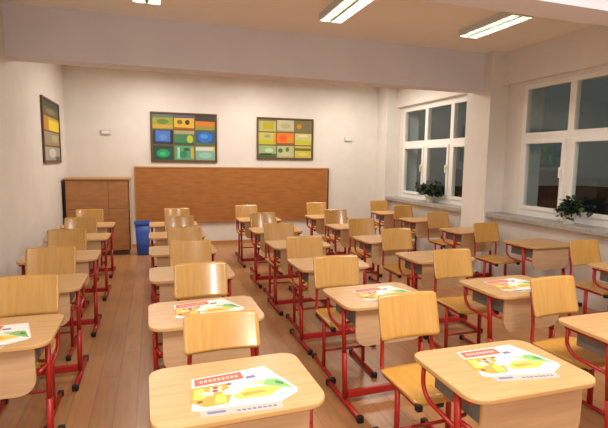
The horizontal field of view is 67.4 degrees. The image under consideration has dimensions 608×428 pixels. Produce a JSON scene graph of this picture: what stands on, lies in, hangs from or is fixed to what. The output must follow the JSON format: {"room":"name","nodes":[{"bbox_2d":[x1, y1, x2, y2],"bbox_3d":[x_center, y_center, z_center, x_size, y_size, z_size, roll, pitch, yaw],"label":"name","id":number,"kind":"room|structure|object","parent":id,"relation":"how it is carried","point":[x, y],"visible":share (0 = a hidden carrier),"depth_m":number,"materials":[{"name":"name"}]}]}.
{"room":"classroom","nodes":[
{"label":"classroom","id":0,"kind":"room"},
{"bbox_2d":[0,1,66,276],"bbox_3d":[-2.688,-0.376,3.199,0.200,3.250,10.600,-1,7,-18],"label":"wall","id":1,"kind":"structure","parent":0,"point":[32,203],"depth_m":5.43,"materials":[{"name":"paint"}]},
{"bbox_2d":[40,95,61,162],"bbox_3d":[-3.777,-1.230,6.817,0.030,0.930,1.200,-1,7,-18],"label":"board","id":2,"kind":"object","parent":1,"relation":"attached to","point":[49,110],"visible":1,"depth_m":6.73,"materials":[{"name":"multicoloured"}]},
{"bbox_2d":[43,99,57,118],"bbox_3d":[-3.774,-1.554,6.780,0.005,0.194,1.116,-1,7,-18],"label":"picture","id":3,"kind":"object","parent":2,"relation":"on","point":[50,108],"depth_m":6.76,"materials":[{"name":"grey"}]},
{"bbox_2d":[43,115,58,132],"bbox_3d":[-3.776,-1.339,6.805,0.005,0.194,1.116,-1,7,-18],"label":"picture","id":4,"kind":"object","parent":2,"relation":"on","point":[51,123],"depth_m":6.79,"materials":[{"name":"yellow paper"}]},
{"bbox_2d":[44,131,59,146],"bbox_3d":[-3.779,-1.122,6.830,0.005,0.194,1.116,-1,7,-18],"label":"picture","id":5,"kind":"object","parent":2,"relation":"on","point":[51,138],"depth_m":6.84,"materials":[{"name":"beige paper"}]},
{"bbox_2d":[45,146,59,159],"bbox_3d":[-3.782,-0.906,6.855,0.005,0.194,1.116,-1,7,-18],"label":"picture","id":6,"kind":"object","parent":2,"relation":"attached to","point":[51,152],"depth_m":6.83,"materials":[{"name":"grey paper"}]},
{"bbox_2d":[2,2,485,93],"bbox_3d":[-0.132,-2.014,5.860,6.395,0.540,0.250,-1,7,-18],"label":"beam","id":7,"kind":"structure","parent":1,"relation":"attached to","point":[36,34],"depth_m":5.47,"materials":[{"name":"paint"}]},
{"bbox_2d":[425,0,607,25],"bbox_3d":[0.871,-1.651,2.838,6.395,0.540,0.260,-1,7,-18],"label":"beam","id":8,"kind":"structure","parent":1,"relation":"attached to","point":[595,12],"depth_m":3.10,"materials":[{"name":"paint"}]},
{"bbox_2d":[62,65,378,243],"bbox_3d":[-1.184,-1.041,9.132,6.395,3.250,0.200,-1,7,-18],"label":"wall","id":9,"kind":"structure","parent":0,"point":[120,101],"depth_m":8.85,"materials":[{"name":"paint"}]},
{"bbox_2d":[150,111,216,162],"bbox_3d":[-2.260,-1.442,8.604,1.220,0.920,0.030,-1,7,-18],"label":"board","id":10,"kind":"object","parent":9,"relation":"attached to","point":[174,136],"visible":1,"depth_m":8.59,"materials":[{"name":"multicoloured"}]},
{"bbox_2d":[152,114,172,128],"bbox_3d":[-2.623,-1.718,8.451,0.363,0.263,0.005,-1,7,-18],"label":"picture","id":11,"kind":"object","parent":10,"relation":"on","point":[159,121],"depth_m":8.45,"materials":[{"name":"yellow paper"}]},
{"bbox_2d":[153,130,172,143],"bbox_3d":[-2.627,-1.433,8.484,0.363,0.263,0.005,-1,7,-18],"label":"picture","id":12,"kind":"object","parent":10,"relation":"on","point":[159,136],"depth_m":8.48,"materials":[{"name":"blue paper"}]},
{"bbox_2d":[153,145,173,159],"bbox_3d":[-2.631,-1.148,8.517,0.363,0.263,0.005,-1,7,-18],"label":"picture","id":13,"kind":"object","parent":10,"relation":"attached to","point":[160,152],"depth_m":8.52,"materials":[{"name":"green paper"}]},
{"bbox_2d":[174,130,193,144],"bbox_3d":[-2.260,-1.442,8.605,0.363,0.263,0.005,-1,7,-18],"label":"picture","id":14,"kind":"object","parent":10,"relation":"on","point":[181,137],"depth_m":8.60,"materials":[{"name":"green paper"}]},
{"bbox_2d":[174,115,193,129],"bbox_3d":[-2.256,-1.727,8.572,0.363,0.263,0.005,-1,7,-18],"label":"picture","id":15,"kind":"object","parent":10,"relation":"on","point":[181,122],"depth_m":8.57,"materials":[{"name":"orange"}]},
{"bbox_2d":[175,146,194,159],"bbox_3d":[-2.264,-1.157,8.637,0.363,0.263,0.005,-1,7,-18],"label":"picture","id":16,"kind":"object","parent":10,"relation":"attached to","point":[181,152],"depth_m":8.64,"materials":[{"name":"green paper"}]},
{"bbox_2d":[195,131,214,144],"bbox_3d":[-1.893,-1.451,8.725,0.363,0.263,0.005,-1,7,-18],"label":"picture","id":17,"kind":"object","parent":10,"relation":"on","point":[201,137],"depth_m":8.72,"materials":[{"name":"blue paper"}]},
{"bbox_2d":[195,116,214,129],"bbox_3d":[-1.889,-1.736,8.693,0.363,0.263,0.005,-1,7,-18],"label":"picture","id":18,"kind":"object","parent":10,"relation":"on","point":[201,122],"depth_m":8.69,"materials":[{"name":"orange paper"}]},
{"bbox_2d":[196,146,214,159],"bbox_3d":[-1.897,-1.166,8.758,0.363,0.263,0.005,-1,7,-18],"label":"picture","id":19,"kind":"object","parent":10,"relation":"attached to","point":[202,152],"depth_m":8.76,"materials":[{"name":"teal paper"}]},
{"bbox_2d":[134,166,328,222],"bbox_3d":[-1.313,-0.387,9.038,3.840,1.080,0.040,-1,7,-18],"label":"board","id":20,"kind":"object","parent":9,"relation":"attached to","point":[211,194],"visible":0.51,"depth_m":8.95,"materials":[{"name":"brown wood"}]},
{"bbox_2d":[256,117,313,159],"bbox_3d":[-0.374,-1.519,9.221,1.190,0.830,0.030,-1,7,-18],"label":"board","id":21,"kind":"object","parent":9,"relation":"attached to","point":[277,138],"visible":1,"depth_m":9.22,"materials":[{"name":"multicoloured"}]},
{"bbox_2d":[259,132,275,144],"bbox_3d":[-0.732,-1.510,9.104,0.353,0.233,0.005,-1,7,-18],"label":"picture","id":22,"kind":"object","parent":21,"relation":"on","point":[265,138],"depth_m":9.10,"materials":[{"name":"yellow paper"}]},
{"bbox_2d":[259,119,275,131],"bbox_3d":[-0.729,-1.765,9.074,0.353,0.233,0.005,-1,7,-18],"label":"picture","id":23,"kind":"object","parent":21,"relation":"on","point":[265,125],"depth_m":9.07,"materials":[{"name":"yellow paper"}]},
{"bbox_2d":[0,0,594,86],"bbox_3d":[0.561,-2.144,4.065,6.995,0.150,10.600,-1,7,-18],"label":"ceiling","id":24,"kind":"structure","parent":0,"point":[423,23],"depth_m":5.13,"materials":[{"name":"paint"}]},
{"bbox_2d":[319,0,373,23],"bbox_3d":[0.427,-2.091,4.578,0.270,0.075,0.880,-1,7,-18],"label":"ceiling lamp","id":25,"kind":"object","parent":24,"relation":"attached to","point":[338,11],"visible":1,"depth_m":4.64,"materials":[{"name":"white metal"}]},
{"bbox_2d":[458,12,533,38],"bbox_3d":[2.129,-2.131,5.117,0.270,0.075,0.880,-1,7,-18],"label":"ceiling lamp","id":26,"kind":"object","parent":24,"relation":"attached to","point":[502,20],"visible":0.95,"depth_m":5.06,"materials":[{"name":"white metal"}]},
{"bbox_2d":[0,239,604,427],"bbox_3d":[0.517,1.208,4.452,6.995,0.100,10.600,-1,7,-18],"label":"floor","id":27,"kind":"structure","parent":0,"point":[113,392],"depth_m":3.96,"materials":[{"name":"brown wood"}]},
{"bbox_2d":[0,274,63,427],"bbox_3d":[-1.784,0.870,2.868,0.396,0.875,0.490,-1,7,-18],"label":"chair","id":28,"kind":"object","parent":27,"relation":"on","point":[20,295],"visible":0.64,"depth_m":3.02,"materials":[{"name":"brown wood"}]},
{"bbox_2d":[0,314,65,427],"bbox_3d":[-1.690,1.005,2.430,0.680,0.710,0.645,-1,7,-18],"label":"school desk","id":29,"kind":"object","parent":27,"relation":"on","point":[18,360],"visible":1,"depth_m":2.37,"materials":[{"name":"brown wood"}]},
{"bbox_2d":[0,323,30,348],"bbox_3d":[-1.672,0.649,2.406,0.440,0.002,0.370,-1,7,-15],"label":"leaflet","id":30,"kind":"object","parent":29,"relation":"on","point":[12,333],"visible":1,"depth_m":2.46,"materials":[{"name":"white paper"}]},
{"bbox_2d":[4,273,88,391],"bbox_3d":[-2.018,0.886,3.421,0.680,0.710,0.645,-1,7,-18],"label":"school desk","id":31,"kind":"object","parent":27,"relation":"on","point":[70,285],"visible":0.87,"depth_m":3.45,"materials":[{"name":"beige wood"}]},
{"bbox_2d":[25,246,76,360],"bbox_3d":[-2.166,0.750,3.862,0.396,0.875,0.490,-1,7,-19],"label":"chair","id":32,"kind":"object","parent":27,"relation":"on","point":[57,260],"visible":0.44,"depth_m":4.00,"materials":[{"name":"red paint"}]},
{"bbox_2d":[16,250,101,336],"bbox_3d":[-2.348,0.767,4.410,0.680,0.710,0.645,-1,7,-18],"label":"school desk","id":33,"kind":"object","parent":27,"relation":"on","point":[84,258],"visible":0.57,"depth_m":4.43,"materials":[{"name":"beige wood"}]},
{"bbox_2d":[47,228,88,317],"bbox_3d":[-2.567,0.626,4.891,0.396,0.875,0.490,-1,7,-17],"label":"chair","id":34,"kind":"object","parent":27,"relation":"on","point":[77,238],"visible":0.34,"depth_m":5.05,"materials":[{"name":"red paint"}]},
{"bbox_2d":[44,233,110,300],"bbox_3d":[-2.720,0.635,5.512,0.680,0.710,0.645,-1,7,-17],"label":"school desk","id":35,"kind":"object","parent":27,"relation":"on","point":[95,241],"visible":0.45,"depth_m":5.53,"materials":[{"name":"beige wood"}]},
{"bbox_2d":[64,217,98,287],"bbox_3d":[-2.906,0.504,5.909,0.396,0.875,0.490,-2,7,-19],"label":"chair","id":36,"kind":"object","parent":27,"relation":"on","point":[89,223],"visible":0.31,"depth_m":6.08,"materials":[{"name":"red paint"}]},
{"bbox_2d":[60,222,115,277],"bbox_3d":[-3.078,0.514,6.524,0.680,0.710,0.645,-1,7,-18],"label":"school desk","id":37,"kind":"object","parent":27,"relation":"on","point":[102,227],"visible":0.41,"depth_m":6.55,"materials":[{"name":"beige wood"}]},
{"bbox_2d":[75,209,104,267],"bbox_3d":[-3.263,0.385,6.900,0.396,0.875,0.490,-1,7,-17],"label":"chair","id":38,"kind":"object","parent":27,"relation":"on","point":[98,213],"visible":0.2,"depth_m":7.07,"materials":[{"name":"red paint"}]},
{"bbox_2d":[63,177,132,255],"bbox_3d":[-3.578,0.027,8.002,1.030,1.325,0.635,-1,7,-18],"label":"cabinet","id":39,"kind":"object","parent":27,"relation":"on","point":[112,195],"visible":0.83,"depth_m":7.75,"materials":[{"name":"brown wood"}]},
{"bbox_2d":[134,220,150,255],"bbox_3d":[-2.806,0.417,7.941,0.276,0.585,0.246,-1,7,-18],"label":"waste bin","id":40,"kind":"object","parent":27,"relation":"on","point":[142,229],"visible":0.83,"depth_m":7.85,"materials":[{"name":"blue plastic"}]},
{"bbox_2d":[164,208,189,221],"bbox_3d":[-2.000,0.366,7.211,0.396,0.875,0.490,-1,7,-17],"label":"chair","id":41,"kind":"object","parent":27,"relation":"on","point":[167,211],"visible":0.23,"depth_m":7.37,"materials":[{"name":"red paint"}]},
{"bbox_2d":[149,231,205,298],"bbox_3d":[-1.600,0.620,5.776,0.680,0.710,0.645,-1,7,-18],"label":"school desk","id":42,"kind":"object","parent":27,"relation":"on","point":[160,238],"visible":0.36,"depth_m":5.58,"materials":[{"name":"beige wood"}]},
{"bbox_2d":[164,216,193,231],"bbox_3d":[-1.676,0.487,6.199,0.396,0.875,0.490,-2,7,-19],"label":"chair","id":43,"kind":"object","parent":27,"relation":"on","point":[170,221],"visible":0.27,"depth_m":6.35,"materials":[{"name":"red paint"}]},
{"bbox_2d":[149,244,216,303],"bbox_3d":[-1.272,0.735,4.817,0.680,0.710,0.645,-1,7,-19],"label":"school desk","id":44,"kind":"object","parent":27,"relation":"on","point":[162,253],"visible":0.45,"depth_m":4.65,"materials":[{"name":"beige wood"}]},
{"bbox_2d":[167,226,201,245],"bbox_3d":[-1.335,0.608,5.192,0.396,0.875,0.490,-2,7,-19],"label":"chair","id":45,"kind":"object","parent":27,"relation":"on","point":[182,232],"visible":0.24,"depth_m":5.35,"materials":[{"name":"red paint"}]},
{"bbox_2d":[169,239,211,265],"bbox_3d":[-1.050,0.715,4.292,0.396,0.875,0.490,-1,7,-17],"label":"chair","id":46,"kind":"object","parent":27,"relation":"on","point":[181,251],"visible":0.35,"depth_m":4.45,"materials":[{"name":"red paint"}]},
{"bbox_2d":[149,264,234,371],"bbox_3d":[-0.937,0.852,3.839,0.680,0.710,0.645,-1,7,-19],"label":"school desk","id":47,"kind":"object","parent":27,"relation":"on","point":[163,276],"visible":0.3,"depth_m":3.67,"materials":[{"name":"beige wood"}]},
{"bbox_2d":[173,261,227,300],"bbox_3d":[-0.729,0.832,3.320,0.396,0.875,0.490,-1,7,-18],"label":"chair","id":48,"kind":"object","parent":27,"relation":"on","point":[195,279],"visible":0.36,"depth_m":3.47,"materials":[{"name":"red paint"}]},
{"bbox_2d":[148,296,263,370],"bbox_3d":[-0.605,0.970,2.850,0.680,0.710,0.645,-2,7,-19],"label":"school desk","id":49,"kind":"object","parent":27,"relation":"on","point":[161,316],"visible":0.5,"depth_m":2.69,"materials":[{"name":"beige wood"}]},
{"bbox_2d":[174,298,243,320],"bbox_3d":[-0.611,0.605,2.905,0.440,0.002,0.370,-2,7,-24],"label":"leaflet","id":50,"kind":"object","parent":49,"relation":"on","point":[181,311],"visible":0.76,"depth_m":2.93,"materials":[{"name":"white"}]},
{"bbox_2d":[183,310,259,364],"bbox_3d":[-0.379,0.973,2.265,0.396,0.845,0.490,-1,7,-18],"label":"chair","id":51,"kind":"object","parent":27,"relation":"on","point":[216,331],"visible":0.61,"depth_m":2.42,"materials":[{"name":"red paint"}]},
{"bbox_2d":[149,353,324,427],"bbox_3d":[-0.276,1.084,1.902,0.680,0.710,0.645,-2,7,-19],"label":"school desk","id":52,"kind":"object","parent":27,"relation":"on","point":[170,388],"visible":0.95,"depth_m":1.83,"materials":[{"name":"beige wood"}]},
{"bbox_2d":[191,366,296,417],"bbox_3d":[-0.254,0.728,1.886,0.440,0.002,0.370,-2,7,-20],"label":"leaflet","id":53,"kind":"object","parent":52,"relation":"on","point":[258,388],"visible":1,"depth_m":1.86,"materials":[{"name":"white paper"}]},
{"bbox_2d":[235,205,262,258],"bbox_3d":[-0.955,0.303,7.869,0.396,0.875,0.490,-2,7,-19],"label":"chair","id":54,"kind":"object","parent":27,"relation":"on","point":[240,210],"visible":0.45,"depth_m":7.99,"materials":[{"name":"red paint"}]},
{"bbox_2d":[236,217,281,267],"bbox_3d":[-0.724,0.441,7.424,0.680,0.710,0.645,-1,7,-18],"label":"school desk","id":55,"kind":"object","parent":27,"relation":"on","point":[244,221],"visible":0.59,"depth_m":7.27,"materials":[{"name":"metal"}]},
{"bbox_2d":[250,212,282,275],"bbox_3d":[-0.559,0.439,6.744,0.396,0.875,0.490,-2,7,-19],"label":"chair","id":56,"kind":"object","parent":27,"relation":"on","point":[256,219],"visible":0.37,"depth_m":6.87,"materials":[{"name":"red paint"}]},
{"bbox_2d":[249,227,302,287],"bbox_3d":[-0.376,0.575,6.304,0.680,0.710,0.645,-1,7,-19],"label":"school desk","id":57,"kind":"object","parent":27,"relation":"on","point":[258,232],"visible":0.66,"depth_m":6.16,"materials":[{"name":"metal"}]},
{"bbox_2d":[263,223,303,301],"bbox_3d":[-0.257,0.573,5.609,0.396,0.875,0.490,-2,7,-19],"label":"chair","id":58,"kind":"object","parent":27,"relation":"on","point":[272,231],"visible":0.56,"depth_m":5.73,"materials":[{"name":"red paint"}]},
{"bbox_2d":[265,240,334,315],"bbox_3d":[-0.051,0.699,5.260,0.680,0.710,0.645,-1,7,-19],"label":"school desk","id":59,"kind":"object","parent":27,"relation":"on","point":[279,247],"visible":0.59,"depth_m":5.12,"materials":[{"name":"beige wood"}]},
{"bbox_2d":[286,235,326,332],"bbox_3d":[0.064,0.691,4.627,0.396,0.875,0.490,-1,7,-18],"label":"chair","id":60,"kind":"object","parent":27,"relation":"on","point":[310,246],"visible":0.54,"depth_m":4.75,"materials":[{"name":"red paint"}]},
{"bbox_2d":[306,202,332,251],"bbox_3d":[0.292,0.239,8.572,0.396,0.875,0.490,-1,7,-18],"label":"chair","id":61,"kind":"object","parent":27,"relation":"on","point":[313,208],"visible":0.44,"depth_m":8.72,"materials":[{"name":"red paint"}]},
{"bbox_2d":[305,214,348,254],"bbox_3d":[0.416,0.398,7.924,0.680,0.710,0.645,-1,7,-18],"label":"school desk","id":62,"kind":"object","parent":27,"relation":"on","point":[315,220],"visible":0.45,"depth_m":7.76,"materials":[{"name":"beige wood"}]},
{"bbox_2d":[287,257,375,354],"bbox_3d":[0.245,0.818,4.270,0.680,0.710,0.645,-2,7,-19],"label":"school desk","id":63,"kind":"object","parent":27,"relation":"on","point":[304,266],"visible":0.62,"depth_m":4.13,"materials":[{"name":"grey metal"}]},
{"bbox_2d":[324,209,349,254],"bbox_3d":[0.568,0.386,7.324,0.396,0.875,0.490,-1,7,-18],"label":"chair","id":64,"kind":"object","parent":27,"relation":"on","point":[333,216],"visible":0.57,"depth_m":7.46,"materials":[{"name":"red paint"}]},
{"bbox_2d":[312,255,376,383],"bbox_3d":[0.321,0.808,3.644,0.396,0.875,0.490,-1,7,-17],"label":"chair","id":65,"kind":"object","parent":27,"relation":"on","point":[330,271],"visible":0.68,"depth_m":3.76,"materials":[{"name":"red paint"}]},
{"bbox_2d":[326,223,381,276],"bbox_3d":[0.733,0.535,6.773,0.680,0.710,0.645,-1,7,-18],"label":"school desk","id":66,"kind":"object","parent":27,"relation":"on","point":[339,230],"visible":0.51,"depth_m":6.61,"materials":[{"name":"beige wood"}]},
{"bbox_2d":[348,218,380,282],"bbox_3d":[0.857,0.523,6.174,0.396,0.875,0.490,-1,7,-18],"label":"chair","id":67,"kind":"object","parent":27,"relation":"on","point":[358,226],"visible":0.56,"depth_m":6.31,"materials":[{"name":"red paint"}]},
{"bbox_2d":[370,200,387,231],"bbox_3d":[1.591,0.185,9.187,0.396,0.875,0.490,-1,7,-17],"label":"chair","id":68,"kind":"object","parent":27,"relation":"on","point":[381,205],"visible":0.37,"depth_m":9.34,"materials":[{"name":"red paint"}]},
{"bbox_2d":[323,282,443,423],"bbox_3d":[0.547,0.938,3.260,0.680,0.710,0.645,-2,7,-20],"label":"school desk","id":69,"kind":"object","parent":27,"relation":"on","point":[363,314],"visible":0.63,"depth_m":3.10,"materials":[{"name":"beige wood"}]},
{"bbox_2d":[336,304,354,324],"bbox_3d":[0.532,0.663,3.280,0.510,0.120,0.336,-2,7,-20],"label":"tray","id":70,"kind":"object","parent":69,"relation":"on","point":[350,316],"depth_m":3.14,"materials":[{"name":"grey metal"}]},
{"bbox_2d":[352,285,410,301],"bbox_3d":[0.590,0.576,3.299,0.440,0.002,0.370,-2,7,-21],"label":"leaflet","id":71,"kind":"object","parent":69,"relation":"on","point":[371,294],"visible":0.72,"depth_m":3.34,"materials":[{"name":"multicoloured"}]},
{"bbox_2d":[352,235,414,285],"bbox_3d":[1.015,0.663,5.694,0.680,0.710,0.645,-2,7,-19],"label":"school desk","id":72,"kind":"object","parent":27,"relation":"on","point":[372,244],"visible":0.48,"depth_m":5.54,"materials":[{"name":"beige wood"}]},
{"bbox_2d":[371,211,414,250],"bbox_3d":[1.698,0.326,8.691,0.680,0.710,0.645,-1,7,-19],"label":"school desk","id":73,"kind":"object","parent":27,"relation":"on","point":[387,217],"visible":0.38,"depth_m":8.53,"materials":[{"name":"beige wood"}]},
{"bbox_2d":[381,228,419,289],"bbox_3d":[1.154,0.631,5.268,0.396,0.875,0.490,-1,7,-17],"label":"chair","id":74,"kind":"object","parent":27,"relation":"on","point":[392,238],"visible":0.59,"depth_m":5.40,"materials":[{"name":"red paint"}]},
{"bbox_2d":[393,205,416,251],"bbox_3d":[1.872,0.301,8.213,0.396,0.875,0.490,-2,7,-20],"label":"chair","id":75,"kind":"object","parent":27,"relation":"on","point":[399,211],"visible":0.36,"depth_m":8.35,"materials":[{"name":"red paint"}]},
{"bbox_2d":[373,291,451,427],"bbox_3d":[0.681,0.935,2.581,0.396,0.875,0.490,-1,7,-18],"label":"chair","id":76,"kind":"object","parent":27,"relation":"on","point":[414,313],"visible":0.79,"depth_m":2.69,"materials":[{"name":"red paint"}]},
{"bbox_2d":[399,217,442,251],"bbox_3d":[2.031,0.447,7.681,0.680,0.710,0.645,-2,7,-19],"label":"school desk","id":77,"kind":"object","parent":27,"relation":"on","point":[420,224],"visible":0.38,"depth_m":7.52,"materials":[{"name":"beige wood"}]},
{"bbox_2d":[395,250,482,339],"bbox_3d":[1.359,0.789,4.646,0.680,0.710,0.645,-1,7,-17],"label":"school desk","id":78,"kind":"object","parent":27,"relation":"on","point":[420,262],"visible":0.48,"depth_m":4.52,"materials":[{"name":"beige wood"}]},
{"bbox_2d":[405,261,421,274],"bbox_3d":[1.346,0.513,4.667,0.510,0.120,0.336,-1,7,-17],"label":"tray","id":79,"kind":"object","parent":78,"relation":"on","point":[418,269],"depth_m":4.54,"materials":[{"name":"grey metal"}]},
{"bbox_2d":[427,212,460,249],"bbox_3d":[2.200,0.430,7.128,0.396,0.875,0.490,-2,7,-19],"label":"chair","id":80,"kind":"object","parent":27,"relation":"on","point":[435,220],"visible":0.67,"depth_m":7.26,"materials":[{"name":"red paint"}]},
{"bbox_2d":[428,248,498,348],"bbox_3d":[1.405,0.781,4.001,0.396,0.875,0.490,-1,7,-17],"label":"chair","id":81,"kind":"object","parent":27,"relation":"on","point":[457,262],"visible":0.74,"depth_m":4.11,"materials":[{"name":"red paint"}]},
{"bbox_2d":[439,227,492,277],"bbox_3d":[2.379,0.587,6.509,0.680,0.710,0.645,-1,7,-19],"label":"school desk","id":82,"kind":"object","parent":27,"relation":"on","point":[465,235],"visible":0.54,"depth_m":6.39,"materials":[{"name":"beige wood"}]},
{"bbox_2d":[473,222,519,277],"bbox_3d":[2.480,0.575,5.902,0.396,0.875,0.490,-2,7,-19],"label":"chair","id":83,"kind":"object","parent":27,"relation":"on","point":[486,231],"visible":0.82,"depth_m":6.01,"materials":[{"name":"red paint"}]},
{"bbox_2d":[414,340,595,427],"bbox_3d":[0.945,1.075,2.115,0.680,0.710,0.645,-1,7,-17],"label":"school desk","id":84,"kind":"object","parent":27,"relation":"on","point":[547,402],"visible":0.88,"depth_m":1.99,"materials":[{"name":"beige wood"}]},
{"bbox_2d":[435,378,479,423],"bbox_3d":[0.933,0.800,2.136,0.510,0.120,0.336,-1,7,-17],"label":"tray","id":85,"kind":"object","parent":84,"relation":"on","point":[473,411],"depth_m":2.00,"materials":[{"name":"grey metal"}]},
{"bbox_2d":[457,345,560,381],"bbox_3d":[0.988,0.710,2.182,0.440,0.002,0.370,-1,7,-14],"label":"leaflet","id":86,"kind":"object","parent":84,"relation":"on","point":[505,362],"visible":1,"depth_m":2.16,"materials":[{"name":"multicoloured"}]},
{"bbox_2d":[459,275,558,342],"bbox_3d":[1.661,0.919,3.553,0.680,0.710,0.645,-2,7,-20],"label":"school desk","id":87,"kind":"object","parent":27,"relation":"on","point":[515,307],"visible":0.45,"depth_m":3.39,"materials":[{"name":"beige wood"}]},
{"bbox_2d":[472,291,503,312],"bbox_3d":[1.646,0.644,3.573,0.510,0.120,0.336,-2,7,-20],"label":"tray","id":88,"kind":"object","parent":87,"relation":"on","point":[496,305],"depth_m":3.43,"materials":[{"name":"grey metal"}]},
{"bbox_2d":[485,278,530,291],"bbox_3d":[1.675,0.557,3.582,0.440,0.002,0.370,-2,7,-20],"label":"leaflet","id":89,"kind":"object","parent":87,"relation":"on","point":[510,284],"visible":0.77,"depth_m":3.58,"materials":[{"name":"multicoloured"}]},
{"bbox_2d":[502,238,581,306],"bbox_3d":[2.867,0.708,5.519,0.680,0.710,0.645,-1,7,-18],"label":"school desk","id":90,"kind":"object","parent":27,"relation":"on","point":[546,254],"visible":0.61,"depth_m":5.39,"materials":[{"name":"beige wood"}]},
{"bbox_2d":[511,246,532,257],"bbox_3d":[2.853,0.432,5.539,0.510,0.120,0.336,-1,7,-18],"label":"tray","id":91,"kind":"object","parent":90,"relation":"on","point":[528,253],"depth_m":5.46,"materials":[{"name":"grey metal"}]},
{"bbox_2d":[529,275,604,415],"bbox_3d":[1.794,0.899,3.020,0.396,0.875,0.490,-2,7,-19],"label":"chair","id":92,"kind":"object","parent":27,"relation":"on","point":[549,295],"visible":0.69,"depth_m":3.13,"materials":[{"name":"red paint"}]},
{"bbox_2d":[558,312,607,427],"bbox_3d":[1.963,1.026,2.659,0.680,0.710,0.645,-1,7,-18],"label":"school desk","id":93,"kind":"object","parent":27,"relation":"on","point":[591,330],"visible":0.98,"depth_m":2.67,"materials":[{"name":"beige wood"}]},
{"bbox_2d":[576,334,604,357],"bbox_3d":[1.950,0.751,2.679,0.510,0.120,0.336,-1,7,-18],"label":"tray","id":94,"kind":"object","parent":93,"relation":"on","point":[598,347],"depth_m":2.67,"materials":[{"name":"grey metal"}]},
{"bbox_2d":[568,239,607,314],"bbox_3d":[2.981,0.732,4.603,0.396,0.875,0.490,-1,7,-18],"label":"chair","id":95,"kind":"object","parent":27,"relation":"on","point":[581,252],"visible":0.8,"depth_m":4.72,"materials":[{"name":"red paint"}]},
{"bbox_2d":[588,262,607,290],"bbox_3d":[3.126,0.860,4.234,0.680,0.710,0.645,-1,7,-18],"label":"school desk","id":96,"kind":"object","parent":27,"relation":"on","point":[602,267],"visible":0.74,"depth_m":4.31,"materials":[{"name":"beige wood"}]},
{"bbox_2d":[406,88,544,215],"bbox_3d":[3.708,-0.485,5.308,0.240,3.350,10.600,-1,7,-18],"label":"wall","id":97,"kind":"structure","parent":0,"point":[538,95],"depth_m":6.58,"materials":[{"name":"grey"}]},
{"bbox_2d":[397,65,607,214],"bbox_3d":[3.537,-0.530,5.246,0.120,3.250,10.600,-1,7,-18],"label":"wall","id":98,"kind":"structure","parent":0,"point":[516,91],"depth_m":6.59,"materials":[{"name":"paint"}]},
{"bbox_2d":[375,87,400,234],"bbox_3d":[1.795,-1.079,9.798,0.320,3.250,0.400,-1,7,-18],"label":"pillar","id":99,"kind":"structure","parent":98,"relation":"attached to","point":[388,135],"depth_m":9.61,"materials":[{"name":"paint"}]},
{"bbox_2d":[390,200,460,250],"bbox_3d":[2.317,0.263,8.568,0.160,0.880,2.550,-1,7,-18],"label":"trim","id":100,"kind":"structure","parent":98,"relation":"attached to","point":[422,244],"depth_m":8.43,"materials":[{"name":"paint"}]},
{"bbox_2d":[386,97,466,211],"bbox_3d":[2.314,-1.093,8.386,0.365,1.865,2.575,-1,7,-18],"label":"window","id":101,"kind":"structure","parent":98,"relation":"in","point":[453,203],"depth_m":8.42,"materials":[{"name":"white plastic"}]},
{"bbox_2d":[415,181,444,201],"bbox_3d":[2.243,-0.422,8.340,0.351,0.412,0.778,-1,7,-18],"label":"potted plant","id":102,"kind":"object","parent":101,"relation":"on","point":[430,190],"visible":1,"depth_m":8.28,"materials":[{"name":"green plant"}]},
{"bbox_2d":[397,88,466,107],"bbox_3d":[2.384,-2.300,8.283,0.090,0.460,2.550,-1,7,-18],"label":"trim","id":103,"kind":"structure","parent":98,"relation":"attached to","point":[405,97],"depth_m":8.72,"materials":[{"name":"paint"}]},
{"bbox_2d":[459,51,508,272],"bbox_3d":[2.738,-0.738,6.955,0.320,3.250,0.530,-1,7,-18],"label":"pillar","id":104,"kind":"structure","parent":98,"relation":"attached to","point":[487,110],"depth_m":6.74,"materials":[{"name":"paint"}]},
{"bbox_2d":[486,70,607,237],"bbox_3d":[3.312,-0.733,5.380,0.365,1.865,2.790,-1,7,-18],"label":"window","id":105,"kind":"structure","parent":98,"relation":"in","point":[570,138],"depth_m":5.75,"materials":[{"name":"white plastic"}]},
{"bbox_2d":[553,195,595,223],"bbox_3d":[3.224,-0.047,5.445,0.274,0.356,0.468,-1,7,-18],"label":"potted plant","id":106,"kind":"object","parent":105,"relation":"on","point":[568,209],"visible":1,"depth_m":5.46,"materials":[{"name":"green plant"}]},
{"bbox_2d":[491,218,607,311],"bbox_3d":[3.320,0.625,5.545,0.160,0.880,2.800,-1,7,-18],"label":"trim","id":107,"kind":"structure","parent":98,"relation":"attached to","point":[508,230],"depth_m":5.88,"materials":[{"name":"paint"}]},
{"bbox_2d":[505,25,607,84],"bbox_3d":[3.387,-1.938,5.261,0.090,0.460,2.800,-1,7,-18],"label":"trim","id":108,"kind":"structure","parent":98,"relation":"attached to","point":[587,48],"depth_m":5.70,"materials":[{"name":"paint"}]},
{"label":"outside","id":109,"kind":"structure","parent":0,"visible":0},
{"bbox_2d":[416,185,607,226],"bbox_3d":[17.547,0.801,11.221,29.600,0.200,50.000,-1,7,-18],"label":"ground","id":110,"kind":"structure","parent":109,"point":[547,195],"depth_m":25.59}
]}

